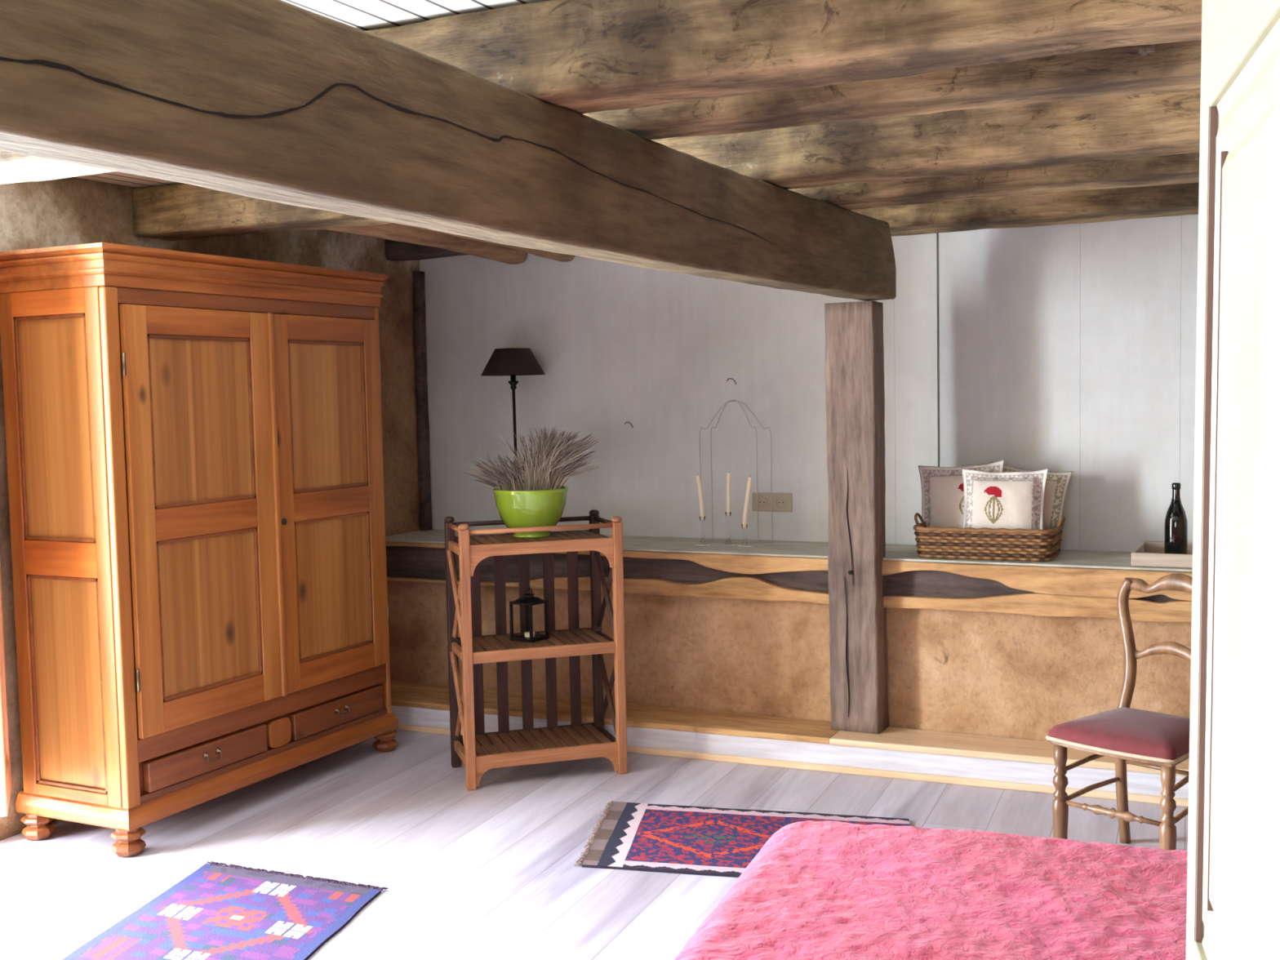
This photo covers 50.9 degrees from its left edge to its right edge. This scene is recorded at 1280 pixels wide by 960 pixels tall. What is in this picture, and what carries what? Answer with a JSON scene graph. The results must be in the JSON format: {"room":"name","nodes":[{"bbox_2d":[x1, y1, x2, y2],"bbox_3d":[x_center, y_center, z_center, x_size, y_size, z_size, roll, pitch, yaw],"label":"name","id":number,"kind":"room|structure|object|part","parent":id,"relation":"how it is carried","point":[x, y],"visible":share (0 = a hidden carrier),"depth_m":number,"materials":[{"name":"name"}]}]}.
{"room":"bedroom","nodes":[
{"label":"bedroom","id":0,"kind":"room"},
{"bbox_2d":[0,177,420,840],"bbox_3d":[-1.934,0.001,5.975,0.466,2.400,2.800,1,4,26],"label":"wall","id":1,"kind":"structure","parent":0,"point":[71,211],"depth_m":5.72,"materials":[{"name":"paint"}]},
{"bbox_2d":[0,562,12,817],"bbox_3d":[-2.205,0.159,4.560,0.040,1.900,0.370,-3,4,-23],"label":"door","id":2,"kind":"structure","parent":1,"relation":"in","point":[6,786],"depth_m":4.66,"materials":[{"name":"paint"}]},
{"bbox_2d":[75,0,549,187],"bbox_3d":[-0.220,-1.038,2.308,7.050,0.080,7.880,1,4,26],"label":"ceiling","id":3,"kind":"structure","parent":0,"point":[363,15],"depth_m":2.97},
{"bbox_2d":[385,239,467,261],"bbox_3d":[-0.991,-1.180,6.674,0.582,0.154,0.125,1,4,26],"label":"beam","id":4,"kind":"structure","parent":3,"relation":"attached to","point":[395,251],"depth_m":6.69,"materials":[{"name":"brown wood"}]},
{"bbox_2d":[0,0,1202,184],"bbox_3d":[0.328,-0.927,2.759,6.422,0.218,0.268,1,4,25],"label":"joist","id":5,"kind":"object","parent":3,"relation":"attached to","point":[581,56],"visible":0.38,"depth_m":2.72,"materials":[{"name":"brown wood"}]},
{"bbox_2d":[132,89,1200,240],"bbox_3d":[0.954,-1.029,4.034,6.422,0.205,0.267,1,4,26],"label":"joist","id":6,"kind":"object","parent":3,"relation":"attached to","point":[962,142],"visible":0.38,"depth_m":4.02,"materials":[{"name":"brown wood"}]},
{"bbox_2d":[327,222,527,264],"bbox_3d":[-0.897,-1.080,5.938,0.139,0.140,1.615,0,4,23],"label":"pole","id":7,"kind":"object","parent":6,"relation":"attached to","point":[394,232],"visible":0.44,"depth_m":5.86,"materials":[{"name":"brown wood"}]},
{"bbox_2d":[394,222,575,262],"bbox_3d":[-0.634,-1.063,5.810,0.115,0.124,1.616,0,4,23],"label":"pole","id":8,"kind":"object","parent":6,"relation":"attached to","point":[553,255],"visible":0.19,"depth_m":6.11,"materials":[{"name":"brown wood"}]},
{"bbox_2d":[583,40,1201,139],"bbox_3d":[1.677,-0.957,2.692,3.945,0.203,0.257,0,4,23],"label":"joist","id":9,"kind":"object","parent":3,"relation":"attached to","point":[1171,67],"visible":0.46,"depth_m":3.07,"materials":[{"name":"brown wood"}]},
{"bbox_2d":[788,152,1199,209],"bbox_3d":[2.328,-1.055,4.017,3.942,0.206,0.294,1,4,26],"label":"joist","id":10,"kind":"object","parent":3,"relation":"attached to","point":[1184,168],"visible":0.42,"depth_m":4.47,"materials":[{"name":"brown wood"}]},
{"bbox_2d":[0,729,1188,959],"bbox_3d":[-0.171,1.446,2.470,7.050,0.100,7.880,1,4,26],"label":"floor","id":11,"kind":"structure","parent":0,"point":[489,872],"depth_m":4.67,"materials":[{"name":"white wood"}]},
{"bbox_2d":[0,242,398,857],"bbox_3d":[-1.662,0.199,5.313,0.566,2.080,1.564,1,4,26],"label":"wardrobe","id":12,"kind":"object","parent":11,"relation":"on","point":[194,441],"visible":1,"depth_m":4.81,"materials":[{"name":"brown wood"}]},
{"bbox_3d":[-2.020,-0.608,4.614,0.352,0.085,0.027,1,4,26],"label":"rail","id":13,"kind":"part","parent":12,"relation":"part of","materials":[{"name":"brown wood"}]},
{"bbox_3d":[-2.014,-0.176,4.637,0.352,0.780,0.009,1,4,26],"label":"moulding","id":14,"kind":"part","parent":12,"relation":"part of","materials":[{"name":"brown wood"}]},
{"bbox_3d":[-2.008,-0.177,4.647,0.352,0.780,0.015,1,4,26],"label":"panel","id":15,"kind":"part","parent":12,"relation":"part of","materials":[{"name":"brown wood"}]},
{"bbox_3d":[-2.002,0.273,4.671,0.352,0.120,0.027,1,4,26],"label":"rail","id":16,"kind":"part","parent":12,"relation":"part of","materials":[{"name":"brown wood"}]},
{"bbox_3d":[-2.003,0.238,4.668,0.482,1.780,0.028,1,4,26],"label":"frame","id":17,"kind":"part","parent":12,"relation":"part of","materials":[{"name":"brown wood"}]},
{"bbox_3d":[-1.996,0.707,4.694,0.352,0.750,0.009,1,4,26],"label":"moulding","id":18,"kind":"part","parent":12,"relation":"part of","materials":[{"name":"brown wood"}]},
{"bbox_3d":[-1.991,0.706,4.705,0.352,0.750,0.015,1,4,26],"label":"panel","id":19,"kind":"part","parent":12,"relation":"part of","materials":[{"name":"brown wood"}]},
{"bbox_3d":[-1.986,1.103,4.725,0.352,0.045,0.027,1,4,26],"label":"rail","id":20,"kind":"part","parent":12,"relation":"part of","materials":[{"name":"brown wood"}]},
{"bbox_3d":[-1.765,0.239,4.569,0.032,1.780,0.058,1,4,26],"label":"corner post","id":21,"kind":"part","parent":12,"relation":"part of","materials":[{"name":"brown wood"}]},
{"bbox_3d":[-1.681,-0.769,5.250,0.566,0.140,1.550,1,4,26],"label":"cornice","id":22,"kind":"part","parent":12,"relation":"part of","materials":[{"name":"brown wood"}]},
{"bbox_3d":[-1.591,-0.568,4.856,0.021,0.097,0.510,1,4,26],"label":"rail","id":23,"kind":"part","parent":12,"relation":"part of","materials":[{"name":"brown wood"}]},
{"bbox_3d":[-1.577,0.125,4.901,0.022,1.487,0.710,1,4,26],"label":"door","id":24,"kind":"part","parent":12,"relation":"part of","materials":[{"name":"brown wood"}]},
{"bbox_3d":[-1.590,-0.217,4.882,0.009,0.607,0.510,1,4,26],"label":"panel","id":25,"kind":"part","parent":12,"relation":"part of","materials":[{"name":"brown wood"}]},
{"bbox_3d":[-1.582,-0.217,4.878,0.009,0.607,0.510,1,4,26],"label":"moulding","id":26,"kind":"part","parent":12,"relation":"part of","materials":[{"name":"brown wood"}]},
{"bbox_3d":[-1.585,1.015,4.944,0.032,0.104,0.595,1,4,26],"label":"drawer","id":27,"kind":"part","parent":12,"relation":"part of","materials":[{"name":"brown wood"}]},
{"bbox_3d":[-1.577,0.141,4.902,0.021,0.110,0.510,1,4,26],"label":"rail","id":28,"kind":"part","parent":12,"relation":"part of","materials":[{"name":"brown wood"}]},
{"bbox_3d":[-1.650,1.106,5.375,0.553,0.074,1.524,1,4,26],"label":"moulding","id":29,"kind":"part","parent":12,"relation":"part of","materials":[{"name":"brown wood"}]},
{"bbox_3d":[-1.576,0.479,4.927,0.009,0.568,0.510,1,4,26],"label":"panel","id":30,"kind":"part","parent":12,"relation":"part of","materials":[{"name":"brown wood"}]},
{"bbox_3d":[-1.568,0.479,4.923,0.009,0.568,0.510,1,4,26],"label":"moulding","id":31,"kind":"part","parent":12,"relation":"part of","materials":[{"name":"brown wood"}]},
{"bbox_3d":[-1.563,1.009,4.933,0.019,0.039,0.088,1,4,26],"label":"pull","id":32,"kind":"part","parent":12,"relation":"part of","materials":[{"name":"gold metal"}]},
{"bbox_3d":[-1.564,0.815,4.946,0.021,0.105,0.510,1,4,26],"label":"rail","id":33,"kind":"part","parent":12,"relation":"part of","materials":[{"name":"brown wood"}]},
{"bbox_3d":[-1.462,-0.670,5.168,0.026,0.055,1.404,1,4,26],"label":"rail","id":34,"kind":"part","parent":12,"relation":"part of","materials":[{"name":"brown wood"}]},
{"bbox_3d":[-1.430,0.888,5.269,0.026,0.082,1.404,1,4,26],"label":"rail","id":35,"kind":"part","parent":12,"relation":"part of","materials":[{"name":"brown wood"}]},
{"bbox_3d":[-1.427,1.062,5.280,0.026,0.032,1.404,1,4,26],"label":"rail","id":36,"kind":"part","parent":12,"relation":"part of","materials":[{"name":"brown wood"}]},
{"bbox_3d":[-1.390,0.162,5.256,0.005,0.026,0.025,1,4,26],"label":"keyhole plate","id":37,"kind":"part","parent":12,"relation":"part of","materials":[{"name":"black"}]},
{"bbox_3d":[-1.282,-0.615,5.485,0.021,0.097,0.482,1,4,26],"label":"rail","id":38,"kind":"part","parent":12,"relation":"part of","materials":[{"name":"brown wood"}]},
{"bbox_3d":[-1.281,-0.264,5.510,0.009,0.607,0.482,1,4,26],"label":"panel","id":39,"kind":"part","parent":12,"relation":"part of","materials":[{"name":"brown wood"}]},
{"bbox_3d":[-1.273,-0.264,5.506,0.009,0.607,0.482,1,4,26],"label":"moulding","id":40,"kind":"part","parent":12,"relation":"part of","materials":[{"name":"brown wood"}]},
{"bbox_3d":[-1.268,0.078,5.530,0.022,1.487,0.682,1,4,26],"label":"door","id":41,"kind":"part","parent":12,"relation":"part of","materials":[{"name":"brown wood"}]},
{"bbox_3d":[-1.268,0.094,5.531,0.021,0.110,0.482,1,4,26],"label":"rail","id":42,"kind":"part","parent":12,"relation":"part of","materials":[{"name":"brown wood"}]},
{"bbox_3d":[-1.267,0.432,5.556,0.009,0.568,0.482,1,4,26],"label":"panel","id":43,"kind":"part","parent":12,"relation":"part of","materials":[{"name":"brown wood"}]},
{"bbox_3d":[-1.259,0.432,5.551,0.009,0.568,0.482,1,4,26],"label":"moulding","id":44,"kind":"part","parent":12,"relation":"part of","materials":[{"name":"brown wood"}]},
{"bbox_3d":[-1.258,0.965,5.611,0.032,0.104,0.575,1,4,26],"label":"drawer","id":45,"kind":"part","parent":12,"relation":"part of","materials":[{"name":"brown wood"}]},
{"bbox_3d":[-1.255,0.768,5.575,0.021,0.105,0.482,1,4,26],"label":"rail","id":46,"kind":"part","parent":12,"relation":"part of","materials":[{"name":"brown wood"}]},
{"bbox_3d":[-1.235,0.959,5.600,0.019,0.039,0.088,1,4,26],"label":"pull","id":47,"kind":"part","parent":12,"relation":"part of","materials":[{"name":"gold metal"}]},
{"bbox_3d":[-1.129,0.142,5.863,0.032,1.780,0.026,1,4,26],"label":"corner post","id":48,"kind":"part","parent":12,"relation":"part of","materials":[{"name":"brown wood"}]},
{"bbox_2d":[62,861,388,959],"bbox_3d":[-1.287,1.335,3.651,0.698,0.014,1.633,0,4,13],"label":"rug","id":49,"kind":"object","parent":11,"relation":"on","point":[216,912],"visible":1,"depth_m":4.01,"materials":[{"name":"fabric"}]},
{"bbox_2d":[444,510,627,791],"bbox_3d":[-0.432,0.675,5.539,0.665,1.052,0.387,-2,4,-17],"label":"rack","id":50,"kind":"object","parent":11,"relation":"on","point":[464,611],"visible":0.91,"depth_m":5.52,"materials":[{"name":"brown wood"}]},
{"bbox_3d":[-0.780,0.677,5.611,0.043,1.052,0.042,-2,4,-17],"label":"post","id":51,"kind":"part","parent":50,"relation":"part of","materials":[{"name":"brown wood"}]},
{"bbox_3d":[-0.737,0.277,5.420,0.020,0.034,0.307,-2,4,-17],"label":"rail","id":52,"kind":"part","parent":50,"relation":"part of","materials":[{"name":"brown wood"}]},
{"bbox_3d":[-0.739,0.196,5.415,0.020,0.019,0.307,-2,4,-17],"label":"gallery rail","id":53,"kind":"part","parent":50,"relation":"part of","materials":[{"name":"brown wood"}]},
{"bbox_3d":[-0.729,0.698,5.447,0.020,0.033,0.307,-2,4,-17],"label":"rail","id":54,"kind":"part","parent":50,"relation":"part of","materials":[{"name":"brown wood"}]},
{"bbox_3d":[-0.720,1.116,5.475,0.020,0.040,0.307,-2,4,-17],"label":"rail","id":55,"kind":"part","parent":50,"relation":"part of","materials":[{"name":"brown wood"}]},
{"bbox_3d":[-0.677,0.697,5.282,0.043,1.052,0.042,-2,4,-17],"label":"post","id":56,"kind":"part","parent":50,"relation":"part of","materials":[{"name":"brown wood"}]},
{"bbox_3d":[-0.493,0.174,5.671,0.584,0.019,0.020,-2,4,-17],"label":"gallery rail","id":57,"kind":"part","parent":50,"relation":"part of","materials":[{"name":"brown wood"}]},
{"bbox_3d":[-0.492,0.247,5.676,0.584,0.046,0.020,-2,4,-17],"label":"rail","id":58,"kind":"part","parent":50,"relation":"part of","materials":[{"name":"brown wood"}]},
{"bbox_3d":[-0.483,0.669,5.703,0.584,0.045,0.020,-2,4,-17],"label":"rail","id":59,"kind":"part","parent":50,"relation":"part of","materials":[{"name":"brown wood"}]},
{"bbox_3d":[-0.475,1.086,5.731,0.584,0.052,0.020,-2,4,-17],"label":"rail","id":60,"kind":"part","parent":50,"relation":"part of","materials":[{"name":"brown wood"}]},
{"bbox_2d":[509,587,549,642],"bbox_3d":[-0.456,0.549,5.537,0.123,0.214,0.123,1,5,35],"label":"candle lantern","id":61,"kind":"object","parent":50,"relation":"on","point":[528,614],"visible":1,"depth_m":5.50,"materials":[{"name":"black metal"}]},
{"bbox_3d":[-0.485,0.579,5.496,0.092,0.138,0.002,1,5,35],"label":"glass pane","id":62,"kind":"part","parent":61,"relation":"part of","materials":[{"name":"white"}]},
{"bbox_3d":[-0.413,0.576,5.509,0.002,0.138,0.092,1,5,35],"label":"glass pane","id":63,"kind":"part","parent":61,"relation":"part of","materials":[{"name":"clear glass"}]},
{"bbox_2d":[493,485,568,537],"bbox_3d":[-0.449,0.132,5.546,0.312,0.199,0.312,1,4,26],"label":"bowl","id":64,"kind":"object","parent":50,"relation":"on","point":[517,506],"depth_m":5.44,"materials":[{"name":"green ceramic"}]},
{"bbox_2d":[462,422,599,537],"bbox_3d":[-0.445,-0.003,5.545,0.564,0.469,0.466,-1,4,1],"label":"dried plant","id":65,"kind":"object","parent":50,"relation":"on","point":[540,501],"visible":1,"depth_m":5.46,"materials":[{"name":"grey plant"}]},
{"bbox_3d":[-0.390,0.194,5.342,0.584,0.019,0.020,-2,4,-17],"label":"gallery rail","id":66,"kind":"part","parent":50,"relation":"part of","materials":[{"name":"brown wood"}]},
{"bbox_3d":[-0.380,0.688,5.373,0.584,0.045,0.022,-2,4,-17],"label":"rail","id":67,"kind":"part","parent":50,"relation":"part of","materials":[{"name":"brown wood"}]},
{"bbox_3d":[-0.186,0.653,5.795,0.043,1.052,0.042,-2,4,-17],"label":"post","id":68,"kind":"part","parent":50,"relation":"part of","materials":[{"name":"brown wood"}]},
{"bbox_3d":[-0.145,0.172,5.599,0.020,0.019,0.307,-2,4,-17],"label":"gallery rail","id":69,"kind":"part","parent":50,"relation":"part of","materials":[{"name":"brown wood"}]},
{"bbox_3d":[-0.135,0.674,5.631,0.020,0.033,0.307,-2,4,-17],"label":"rail","id":70,"kind":"part","parent":50,"relation":"part of","materials":[{"name":"brown wood"}]},
{"bbox_3d":[-0.127,1.092,5.659,0.020,0.040,0.307,-2,4,-17],"label":"rail","id":71,"kind":"part","parent":50,"relation":"part of","materials":[{"name":"brown wood"}]},
{"bbox_3d":[-0.084,0.673,5.466,0.043,1.052,0.042,-2,4,-17],"label":"post","id":72,"kind":"part","parent":50,"relation":"part of","materials":[{"name":"brown wood"}]},
{"bbox_2d":[574,800,910,877],"bbox_3d":[0.378,1.238,4.623,1.188,0.014,0.683,0,4,14],"label":"rug","id":73,"kind":"object","parent":11,"relation":"on","point":[693,840],"visible":0.65,"depth_m":4.68,"materials":[{"name":"fabric"}]},
{"bbox_2d":[390,680,1189,806],"bbox_3d":[1.498,1.117,5.183,6.440,0.139,0.385,1,4,26],"label":"baseboard","id":74,"kind":"structure","parent":11,"relation":"on","point":[896,753],"depth_m":5.50,"materials":[{"name":"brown wood"}]},
{"bbox_2d":[824,300,888,733],"bbox_3d":[0.894,0.155,5.546,0.218,1.760,0.164,1,4,26],"label":"post","id":75,"kind":"object","parent":74,"relation":"on","point":[855,392],"visible":1,"depth_m":5.48,"materials":[{"name":"brown wood"}]},
{"bbox_2d":[1045,573,1192,850],"bbox_3d":[1.610,0.782,4.306,0.504,0.921,0.428,-5,5,-43],"label":"chair","id":76,"kind":"object","parent":11,"relation":"on","point":[1125,734],"visible":0.79,"depth_m":4.28,"materials":[{"name":"brown wood"}]},
{"bbox_3d":[1.348,1.045,4.317,0.050,0.402,0.050,-5,5,-43],"label":"leg","id":77,"kind":"part","parent":76,"relation":"part of","materials":[{"name":"brown wood"}]},
{"bbox_3d":[1.583,0.791,4.280,0.414,0.067,0.415,-5,5,-43],"label":"seat","id":78,"kind":"part","parent":76,"relation":"part of","materials":[{"name":"red fabric"}]},
{"bbox_3d":[1.583,0.833,4.283,0.399,0.016,0.399,-5,5,-43],"label":"seat frame","id":79,"kind":"part","parent":76,"relation":"part of","materials":[{"name":"brown wood"}]},
{"bbox_3d":[1.641,0.779,4.542,0.068,0.895,0.122,1,4,24],"label":"leg","id":80,"kind":"part","parent":76,"relation":"part of","materials":[{"name":"brown wood"}]},
{"bbox_3d":[1.770,0.345,4.434,0.044,0.073,0.340,-5,5,-43],"label":"crest rail","id":81,"kind":"part","parent":76,"relation":"part of","materials":[{"name":"brown wood"}]},
{"bbox_3d":[1.738,0.569,4.414,0.038,0.075,0.272,-5,5,-43],"label":"rail","id":82,"kind":"part","parent":76,"relation":"part of","materials":[{"name":"brown wood"}]},
{"bbox_3d":[1.591,1.057,4.057,0.050,0.402,0.050,-5,5,-43],"label":"leg","id":83,"kind":"part","parent":76,"relation":"part of","materials":[{"name":"brown wood"}]},
{"bbox_2d":[1186,0,1279,959],"bbox_3d":[0.458,0.434,1.014,0.037,2.060,0.450,1,4,16],"label":"door","id":84,"kind":"structure","parent":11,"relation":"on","point":[1233,868],"depth_m":0.99,"materials":[{"name":"beige paint"}]},
{"bbox_3d":[0.982,1.126,2.156,1.810,0.535,1.380,0,4,20],"label":"bed","id":85,"kind":"object","parent":11,"relation":"on","visible":0},
{"bbox_2d":[674,820,1187,959],"bbox_3d":[0.979,1.067,2.152,2.000,0.518,1.554,0,4,20],"label":"coverlet","id":86,"kind":"object","parent":85,"relation":"on","point":[828,890],"visible":0.88,"depth_m":2.56,"materials":[{"name":"pink fabric"}]},
{"bbox_2d":[386,580,1191,742],"bbox_3d":[1.605,0.770,5.394,6.450,0.800,0.130,1,4,26],"label":"wall","id":87,"kind":"structure","parent":0,"point":[997,674],"depth_m":5.75,"materials":[{"name":"paint"}]},
{"bbox_2d":[386,528,1192,622],"bbox_3d":[1.659,0.414,5.495,6.450,0.205,0.510,1,4,26],"label":"wooden beam","id":88,"kind":"structure","parent":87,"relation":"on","point":[1074,583],"depth_m":5.70,"materials":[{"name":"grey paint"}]},
{"bbox_2d":[413,271,431,530],"bbox_3d":[-1.139,-0.411,7.045,0.041,1.348,0.075,1,4,26],"label":"stud","id":89,"kind":"object","parent":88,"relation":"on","point":[423,424],"visible":1,"depth_m":7.03,"materials":[{"name":"brown wood"}]},
{"bbox_2d":[480,347,545,533],"bbox_3d":[-0.614,-0.183,6.608,0.316,0.930,0.316,1,4,26],"label":"table lamp","id":90,"kind":"object","parent":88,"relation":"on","point":[512,362],"visible":0.66,"depth_m":6.49,"materials":[{"name":"black metal"}]},
{"bbox_3d":[-0.622,-0.577,6.582,0.316,0.129,0.316,1,4,26],"label":"lamp shade","id":91,"kind":"part","parent":90,"relation":"part of","materials":[{"name":"black fabric"}]},
{"bbox_2d":[695,516,710,546],"bbox_3d":[0.285,0.231,6.130,0.066,0.130,0.066,1,4,26],"label":"glass candlestick","id":92,"kind":"object","parent":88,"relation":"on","point":[702,519],"visible":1,"depth_m":6.12,"materials":[{"name":"white"}]},
{"bbox_2d":[695,474,704,516],"bbox_3d":[0.274,0.078,6.124,0.038,0.213,0.020,1,4,26],"label":"taper candle","id":93,"kind":"object","parent":92,"relation":"on","point":[698,478],"visible":1,"depth_m":6.12,"materials":[{"name":"beige wax"}]},
{"bbox_2d":[721,511,736,546],"bbox_3d":[0.401,0.220,6.106,0.066,0.150,0.066,1,4,26],"label":"glass candlestick","id":94,"kind":"object","parent":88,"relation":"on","point":[728,515],"visible":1,"depth_m":6.10,"materials":[{"name":"white"}]},
{"bbox_2d":[725,472,730,512],"bbox_3d":[0.401,0.062,6.095,0.025,0.203,0.020,1,4,26],"label":"taper candle","id":95,"kind":"object","parent":94,"relation":"on","point":[728,475],"visible":1,"depth_m":6.09,"materials":[{"name":"beige wax"}]},
{"bbox_2d":[699,400,772,543],"bbox_3d":[0.437,-0.040,6.194,0.359,0.657,0.020,1,4,26],"label":"stand","id":96,"kind":"object","parent":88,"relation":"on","point":[729,401],"visible":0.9,"depth_m":6.16,"materials":[{"name":"grey"}]},
{"bbox_2d":[737,524,751,546],"bbox_3d":[0.469,0.248,6.041,0.066,0.100,0.066,1,4,26],"label":"glass candlestick","id":97,"kind":"object","parent":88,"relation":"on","point":[744,526],"visible":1,"depth_m":6.03,"materials":[{"name":"white"}]},
{"bbox_2d":[742,476,751,524],"bbox_3d":[0.479,0.098,6.025,0.048,0.239,0.020,1,4,26],"label":"taper candle","id":98,"kind":"object","parent":97,"relation":"on","point":[749,478],"visible":1,"depth_m":6.02,"materials":[{"name":"beige wax"}]},
{"bbox_3d":[1.559,0.482,5.292,6.450,0.100,0.042,1,4,26],"label":"rail","id":99,"kind":"part","parent":88,"relation":"part of","materials":[{"name":"brown wood"}]},
{"bbox_2d":[913,512,1065,561],"bbox_3d":[1.436,0.226,5.548,0.604,0.171,0.338,1,4,25],"label":"wicker basket","id":100,"kind":"object","parent":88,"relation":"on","point":[1038,539],"visible":0.91,"depth_m":5.40,"materials":[{"name":"brown wicker"}]},
{"bbox_3d":[1.174,0.165,5.664,0.029,0.054,0.111,1,4,25],"label":"handle","id":101,"kind":"part","parent":100,"relation":"part of","materials":[{"name":"brown wicker"}]},
{"bbox_2d":[918,459,1004,548],"bbox_3d":[1.347,0.108,5.643,0.396,0.389,0.124,1,4,29],"label":"cushion","id":102,"kind":"object","parent":100,"relation":"in","point":[942,487],"visible":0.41,"depth_m":5.64,"materials":[{"name":"fabric"}]},
{"bbox_2d":[958,467,1048,555],"bbox_3d":[1.474,0.125,5.466,0.351,0.344,0.123,0,4,23],"label":"cushion","id":103,"kind":"object","parent":100,"relation":"in","point":[1009,500],"visible":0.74,"depth_m":5.43,"materials":[{"name":"fabric"}]},
{"bbox_2d":[991,462,1072,549],"bbox_3d":[1.607,0.106,5.614,0.374,0.362,0.124,0,4,22],"label":"cushion","id":104,"kind":"object","parent":100,"relation":"in","point":[1057,482],"visible":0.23,"depth_m":5.56,"materials":[{"name":"fabric"}]},
{"bbox_3d":[1.696,0.170,5.424,0.029,0.054,0.111,1,4,25],"label":"handle","id":105,"kind":"part","parent":100,"relation":"part of","materials":[{"name":"brown wicker"}]},
{"bbox_2d":[1131,542,1192,568],"bbox_3d":[2.216,0.293,5.186,0.570,0.052,0.390,1,4,26],"label":"wooden tray","id":106,"kind":"object","parent":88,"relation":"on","point":[1147,553],"visible":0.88,"depth_m":5.11,"materials":[{"name":"brown wood"}]},
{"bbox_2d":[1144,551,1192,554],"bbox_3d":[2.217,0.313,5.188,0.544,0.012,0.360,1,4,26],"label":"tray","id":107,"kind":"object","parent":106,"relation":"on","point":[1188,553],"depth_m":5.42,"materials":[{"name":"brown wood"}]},
{"bbox_2d":[1164,482,1187,554],"bbox_3d":[2.081,0.158,5.226,0.084,0.296,0.084,1,4,26],"label":"wine bottle","id":108,"kind":"object","parent":106,"relation":"in","point":[1175,527],"visible":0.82,"depth_m":5.20,"materials":[{"name":"black glass"}]},
{"bbox_2d":[419,214,1198,551],"bbox_3d":[1.581,-0.360,5.829,6.900,1.800,0.120,1,4,26],"label":"wall","id":109,"kind":"structure","parent":0,"point":[1072,347],"depth_m":6.16,"materials":[{"name":"white paint"}]},
{"bbox_2d":[751,493,791,511],"bbox_3d":[0.614,0.104,6.264,0.196,0.086,0.012,1,4,26],"label":"wall socket","id":110,"kind":"object","parent":109,"relation":"attached to","point":[781,502],"visible":0.97,"depth_m":6.26,"materials":[{"name":"beige plastic"}]},
{"bbox_2d":[757,496,767,507],"bbox_3d":[0.570,0.103,6.281,0.052,0.052,0.005,1,4,26],"label":"outlet","id":111,"kind":"object","parent":110,"relation":"attached to","point":[762,500],"depth_m":6.28,"materials":[{"name":"beige plastic"}]},
{"bbox_2d":[775,497,786,507],"bbox_3d":[0.654,0.104,6.240,0.052,0.052,0.005,1,4,26],"label":"outlet","id":112,"kind":"object","parent":110,"relation":"attached to","point":[780,502],"depth_m":6.24,"materials":[{"name":"beige plastic"}]},
{"bbox_2d":[849,182,1199,236],"bbox_3d":[2.716,-1.129,4.946,4.060,0.194,0.345,1,4,26],"label":"ceiling beam","id":113,"kind":"structure","parent":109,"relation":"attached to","point":[1088,206],"depth_m":5.36,"materials":[{"name":"brown wood"}]},
{"bbox_3d":[-1.681,0.470,-1.316,6.450,2.400,0.100,1,4,26],"label":"wall","id":114,"kind":"structure","parent":0,"visible":0},
{"bbox_2d":[0,0,896,301],"bbox_3d":[-0.629,-0.632,2.228,0.149,0.324,7.302,1,4,26],"label":"ceiling beam","id":115,"kind":"structure","parent":114,"relation":"attached to","point":[280,101],"depth_m":2.39,"materials":[{"name":"brown wood"}]}
]}

